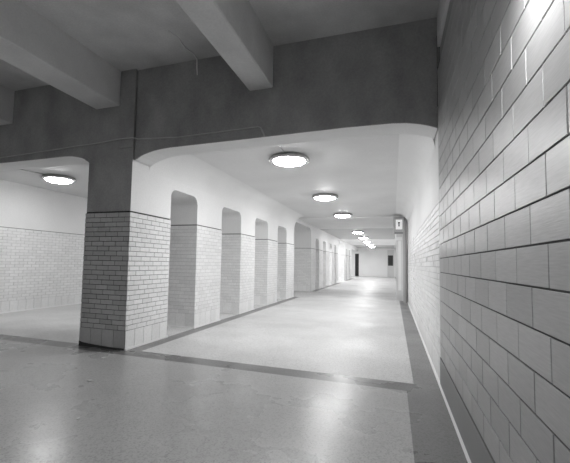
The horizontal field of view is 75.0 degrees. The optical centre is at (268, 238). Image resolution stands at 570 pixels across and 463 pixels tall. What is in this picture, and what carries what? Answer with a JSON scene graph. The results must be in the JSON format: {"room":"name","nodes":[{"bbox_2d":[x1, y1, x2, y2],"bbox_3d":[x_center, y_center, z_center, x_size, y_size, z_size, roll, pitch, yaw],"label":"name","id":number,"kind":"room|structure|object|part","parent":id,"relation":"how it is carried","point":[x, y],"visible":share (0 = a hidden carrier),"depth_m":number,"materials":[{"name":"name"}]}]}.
{"room":"underground pedestrian passageway","nodes":[
{"label":"underground pedestrian passageway","id":0,"kind":"room"},
{"bbox_2d":[0,179,86,311],"bbox_3d":[-2.247,0.506,20.819,0.258,4.180,46.000,0,-4,19],"label":"wall","id":1,"kind":"structure","parent":0,"point":[42,231],"depth_m":9.56,"materials":[{"name":"brick"}]},
{"bbox_2d":[0,303,80,313],"bbox_3d":[-0.745,2.873,24.843,0.022,0.030,37.115,0,-4,19],"label":"baseboard","id":2,"kind":"structure","parent":1,"relation":"attached to","point":[74,303],"depth_m":9.51,"materials":[{"name":"white"}]},
{"bbox_2d":[0,107,437,247],"bbox_3d":[3.736,-0.297,23.726,9.243,0.158,37.395,0,-4,19],"label":"ceiling","id":3,"kind":"structure","parent":0,"point":[362,171],"depth_m":8.14,"materials":[{"name":"paint"}]},
{"bbox_2d":[40,174,76,183],"bbox_3d":[-4.673,-1.312,8.280,0.710,0.136,0.710,0,-4,19],"label":"ceiling lamp","id":4,"kind":"object","parent":3,"relation":"attached to","point":[54,178],"visible":1,"depth_m":8.10,"materials":[{"name":"silver metal"}]},
{"bbox_2d":[45,177,72,183],"bbox_3d":[-4.674,-1.287,8.278,0.556,0.062,0.556,0,-4,19],"label":"diffuser","id":5,"kind":"object","parent":4,"relation":"attached to","point":[60,180],"depth_m":8.14,"materials":[{"name":"white"}]},
{"bbox_2d":[269,152,309,166],"bbox_3d":[0.361,-1.337,6.404,0.710,0.136,0.710,0,-4,19],"label":"ceiling lamp","id":6,"kind":"object","parent":3,"relation":"attached to","point":[287,159],"visible":1,"depth_m":6.22,"materials":[{"name":"silver metal"}]},
{"bbox_2d":[273,157,304,166],"bbox_3d":[0.361,-1.312,6.402,0.556,0.062,0.556,0,-4,19],"label":"diffuser","id":7,"kind":"object","parent":6,"relation":"attached to","point":[279,161],"depth_m":6.28,"materials":[{"name":"white"}]},
{"bbox_2d":[312,193,337,200],"bbox_3d":[1.513,-1.091,9.880,0.710,0.136,0.710,0,-4,19],"label":"ceiling lamp","id":8,"kind":"object","parent":3,"relation":"attached to","point":[320,196],"visible":1,"depth_m":9.66,"materials":[{"name":"white"}]},
{"bbox_2d":[315,196,334,200],"bbox_3d":[1.512,-1.066,9.878,0.556,0.062,0.556,0,-4,19],"label":"diffuser","id":9,"kind":"object","parent":8,"relation":"attached to","point":[322,198],"depth_m":9.72,"materials":[{"name":"white"}]},
{"bbox_2d":[333,213,352,217],"bbox_3d":[2.715,-0.837,13.476,0.710,0.136,0.710,0,-4,19],"label":"ceiling lamp","id":10,"kind":"object","parent":3,"relation":"attached to","point":[340,215],"visible":1,"depth_m":13.26,"materials":[{"name":"white"}]},
{"bbox_2d":[336,215,349,217],"bbox_3d":[2.714,-0.812,13.474,0.556,0.062,0.556,0,-4,19],"label":"diffuser","id":11,"kind":"object","parent":10,"relation":"attached to","point":[340,216],"depth_m":13.32,"materials":[{"name":"white"}]},
{"bbox_2d":[352,231,363,233],"bbox_3d":[4.955,-0.344,20.460,0.710,0.136,0.710,0,-4,19],"label":"ceiling lamp","id":12,"kind":"object","parent":3,"relation":"attached to","point":[355,232],"visible":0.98,"depth_m":20.23,"materials":[{"name":"white"}]},
{"bbox_2d":[0,0,438,90],"bbox_3d":[-3.627,-2.908,1.908,9.243,0.150,8.905,0,-4,19],"label":"ceiling","id":13,"kind":"structure","parent":0,"point":[126,34],"depth_m":4.49,"materials":[{"name":"concrete"}]},
{"bbox_2d":[0,85,14,124],"bbox_3d":[-5.936,-2.551,2.445,0.400,0.580,8.496,0,-4,19],"label":"ceiling beam","id":14,"kind":"structure","parent":13,"relation":"attached to","point":[6,94],"depth_m":6.29,"materials":[{"name":"paint"}]},
{"bbox_2d":[0,0,120,108],"bbox_3d":[-3.835,-2.579,1.738,0.455,0.535,8.496,0,-4,19],"label":"ceiling beam","id":15,"kind":"structure","parent":13,"relation":"attached to","point":[29,42],"depth_m":4.65,"materials":[{"name":"paint"}]},
{"bbox_2d":[168,30,197,74],"bbox_3d":[-1.119,-2.474,4.966,0.058,0.234,0.709,0,-4,19],"label":"wire","id":16,"kind":"object","parent":13,"relation":"attached to","point":[168,30],"visible":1,"depth_m":5.08,"materials":[{"name":"white"}]},
{"bbox_2d":[175,0,273,90],"bbox_3d":[-1.452,-2.567,0.949,0.335,0.570,8.524,0,-4,19],"label":"ceiling beam","id":17,"kind":"structure","parent":13,"relation":"attached to","point":[233,28],"depth_m":4.00,"materials":[{"name":"paint"}]},
{"bbox_2d":[0,276,467,462],"bbox_3d":[2.525,2.706,20.111,9.443,0.120,48.000,0,-4,19],"label":"floor","id":18,"kind":"structure","parent":0,"point":[341,372],"depth_m":3.76,"materials":[{"name":"stone"}]},
{"bbox_2d":[79,159,171,350],"bbox_3d":[-2.258,0.246,6.050,0.854,2.800,1.070,0,-4,19],"label":"pillar","id":19,"kind":"structure","parent":18,"relation":"on","point":[124,296],"depth_m":5.61,"materials":[{"name":"tile"}]},
{"bbox_2d":[0,18,437,170],"bbox_3d":[-2.337,-1.856,5.882,9.143,1.390,0.426,0,-4,19],"label":"girder","id":20,"kind":"object","parent":19,"relation":"on","point":[382,80],"visible":0.97,"depth_m":5.03,"materials":[{"name":"concrete"}]},
{"bbox_2d":[0,126,264,157],"bbox_3d":[-2.891,-1.421,5.821,6.010,0.170,0.075,0,-4,19],"label":"conduit","id":21,"kind":"object","parent":20,"relation":"attached to","point":[254,126],"visible":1,"depth_m":5.50,"materials":[{"name":"grey metal"}]},
{"bbox_2d":[167,205,221,328],"bbox_3d":[-1.633,0.569,7.925,0.870,2.420,1.153,0,-4,19],"label":"pier","id":22,"kind":"object","parent":18,"relation":"on","point":[194,282],"visible":0.83,"depth_m":7.42,"materials":[{"name":"tile"}]},
{"bbox_2d":[220,218,254,313],"bbox_3d":[-0.937,0.716,9.991,0.870,2.420,1.060,0,-4,19],"label":"pier","id":23,"kind":"object","parent":18,"relation":"on","point":[238,234],"visible":0.72,"depth_m":9.51,"materials":[{"name":"tile"}]},
{"bbox_2d":[254,226,277,304],"bbox_3d":[-0.251,0.860,12.024,0.870,2.420,1.060,0,-4,19],"label":"pier","id":24,"kind":"object","parent":18,"relation":"on","point":[266,238],"visible":0.58,"depth_m":11.52,"materials":[{"name":"tile"}]},
{"bbox_2d":[277,232,293,298],"bbox_3d":[0.436,1.004,14.061,0.870,2.420,1.132,0,-4,19],"label":"pier","id":25,"kind":"object","parent":18,"relation":"on","point":[285,266],"visible":0.56,"depth_m":13.52,"materials":[{"name":"tile"}]},
{"bbox_2d":[294,240,315,290],"bbox_3d":[1.784,1.286,18.055,0.870,2.420,1.080,0,-4,19],"label":"pier","id":26,"kind":"object","parent":18,"relation":"on","point":[304,250],"visible":0.96,"depth_m":17.58,"materials":[{"name":"tile"}]},
{"bbox_2d":[315,242,322,288],"bbox_3d":[2.426,1.421,19.961,0.870,2.420,1.111,0,-4,19],"label":"pier","id":27,"kind":"object","parent":18,"relation":"on","point":[318,246],"visible":0.39,"depth_m":19.42,"materials":[{"name":"tile"}]},
{"bbox_2d":[322,244,329,286],"bbox_3d":[3.123,1.568,22.026,0.870,2.420,1.286,0,-4,19],"label":"pier","id":28,"kind":"object","parent":18,"relation":"on","point":[326,254],"visible":0.48,"depth_m":21.45,"materials":[{"name":"tile"}]},
{"bbox_2d":[329,246,334,284],"bbox_3d":[3.784,1.706,23.988,0.870,2.420,1.029,0,-4,19],"label":"pier","id":29,"kind":"object","parent":18,"relation":"on","point":[331,248],"visible":0.42,"depth_m":23.48,"materials":[{"name":"tile"}]},
{"bbox_2d":[334,248,338,282],"bbox_3d":[4.414,1.839,25.855,0.870,2.420,1.080,0,-4,19],"label":"pier","id":30,"kind":"object","parent":18,"relation":"on","point":[336,250],"visible":0.38,"depth_m":25.31,"materials":[{"name":"tile"}]},
{"bbox_2d":[338,250,345,280],"bbox_3d":[5.746,2.118,29.802,0.870,2.420,1.132,0,-4,19],"label":"pier","id":31,"kind":"object","parent":18,"relation":"on","point":[342,253],"visible":0.56,"depth_m":29.25,"materials":[{"name":"tile"}]},
{"bbox_2d":[346,251,348,279],"bbox_3d":[6.431,2.262,31.835,0.870,2.420,1.132,0,-4,19],"label":"pier","id":32,"kind":"object","parent":18,"relation":"on","point":[347,252],"visible":0.36,"depth_m":31.31,"materials":[{"name":"tile"}]},
{"bbox_2d":[349,252,350,278],"bbox_3d":[7.117,2.406,33.868,0.870,2.420,1.132,0,-4,19],"label":"pier","id":33,"kind":"object","parent":18,"relation":"on","point":[349,252],"visible":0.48,"depth_m":33.33,"materials":[{"name":"tile"}]},
{"bbox_2d":[394,217,406,302],"bbox_3d":[4.751,0.755,13.354,0.438,2.990,0.818,0,-4,19],"label":"booth","id":34,"kind":"object","parent":18,"relation":"on","point":[400,223],"visible":0.96,"depth_m":13.02,"materials":[{"name":"silver metal"}]},
{"bbox_3d":[4.623,0.937,13.032,0.100,1.740,0.015,0,-4,19],"label":"pane","id":35,"kind":"part","parent":34,"relation":"part of","materials":[{"name":"white"}]},
{"bbox_3d":[4.636,0.997,13.026,0.200,1.860,0.040,0,-4,19],"label":"door","id":36,"kind":"part","parent":34,"relation":"part of","materials":[{"name":"metal"}]},
{"bbox_3d":[4.877,0.798,13.678,0.300,2.950,0.080,0,-4,19],"label":"panel","id":37,"kind":"part","parent":34,"relation":"part of","materials":[{"name":"metal"}]},
{"bbox_3d":[4.761,0.996,12.973,0.070,2.460,0.100,0,-4,19],"label":"post","id":38,"kind":"part","parent":34,"relation":"part of","materials":[{"name":"silver metal"}]},
{"bbox_3d":[4.936,0.760,13.301,0.053,2.980,0.800,0,-4,19],"label":"panel","id":39,"kind":"part","parent":34,"relation":"part of","materials":[{"name":"silver metal"}]},
{"bbox_2d":[171,180,357,251],"bbox_3d":[3.640,0.113,23.571,0.814,0.700,37.095,0,-4,19],"label":"wall","id":40,"kind":"structure","parent":0,"point":[181,194],"depth_m":9.94,"materials":[{"name":"paint"}]},
{"bbox_2d":[149,154,302,226],"bbox_3d":[-0.256,-0.967,10.153,0.442,0.424,9.095,0,-4,19],"label":"trim","id":41,"kind":"structure","parent":40,"relation":"attached to","point":[189,170],"depth_m":7.97,"materials":[{"name":"paint"}]},
{"bbox_2d":[351,248,395,276],"bbox_3d":[9.619,2.572,41.156,9.243,3.120,0.300,0,-4,19],"label":"wall","id":42,"kind":"structure","parent":0,"point":[372,261],"depth_m":40.41,"materials":[{"name":"paint"}]},
{"bbox_2d":[355,254,358,275],"bbox_3d":[9.838,2.876,41.072,0.410,2.450,0.120,0,-4,19],"label":"door","id":43,"kind":"structure","parent":42,"relation":"in","point":[356,255],"depth_m":41.07,"materials":[{"name":"grey"}]},
{"bbox_2d":[387,250,393,276],"bbox_3d":[13.158,2.666,39.856,0.660,2.900,0.090,0,-4,19],"label":"door","id":44,"kind":"structure","parent":42,"relation":"in","point":[390,253],"depth_m":39.85,"materials":[{"name":"metal"}]},
{"bbox_3d":[13.156,2.342,39.885,0.520,1.110,0.020,0,-4,19],"label":"pane","id":45,"kind":"part","parent":44,"relation":"part of","materials":[{"name":"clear glass"}]},
{"bbox_2d":[407,0,569,462],"bbox_3d":[6.648,0.482,17.820,0.255,4.180,46.000,0,-4,19],"label":"wall","id":46,"kind":"structure","parent":0,"point":[503,73],"depth_m":1.73,"materials":[{"name":"tile"}]},
{"bbox_2d":[394,134,434,247],"bbox_3d":[7.798,-0.049,22.180,0.442,0.404,37.095,0,-4,19],"label":"trim","id":47,"kind":"structure","parent":46,"relation":"attached to","point":[415,152],"depth_m":6.53,"materials":[{"name":"paint"}]},
{"bbox_2d":[407,301,470,462],"bbox_3d":[6.488,2.554,17.727,0.028,0.028,46.000,0,-4,19],"label":"trim","id":48,"kind":"structure","parent":46,"relation":"attached to","point":[429,358],"depth_m":3.49,"materials":[{"name":"white"}]},
{"bbox_2d":[440,357,494,462],"bbox_3d":[0.516,1.142,0.002,0.018,0.281,8.485,0,-4,19],"label":"baseboard","id":49,"kind":"structure","parent":46,"relation":"attached to","point":[477,449],"depth_m":2.64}
]}

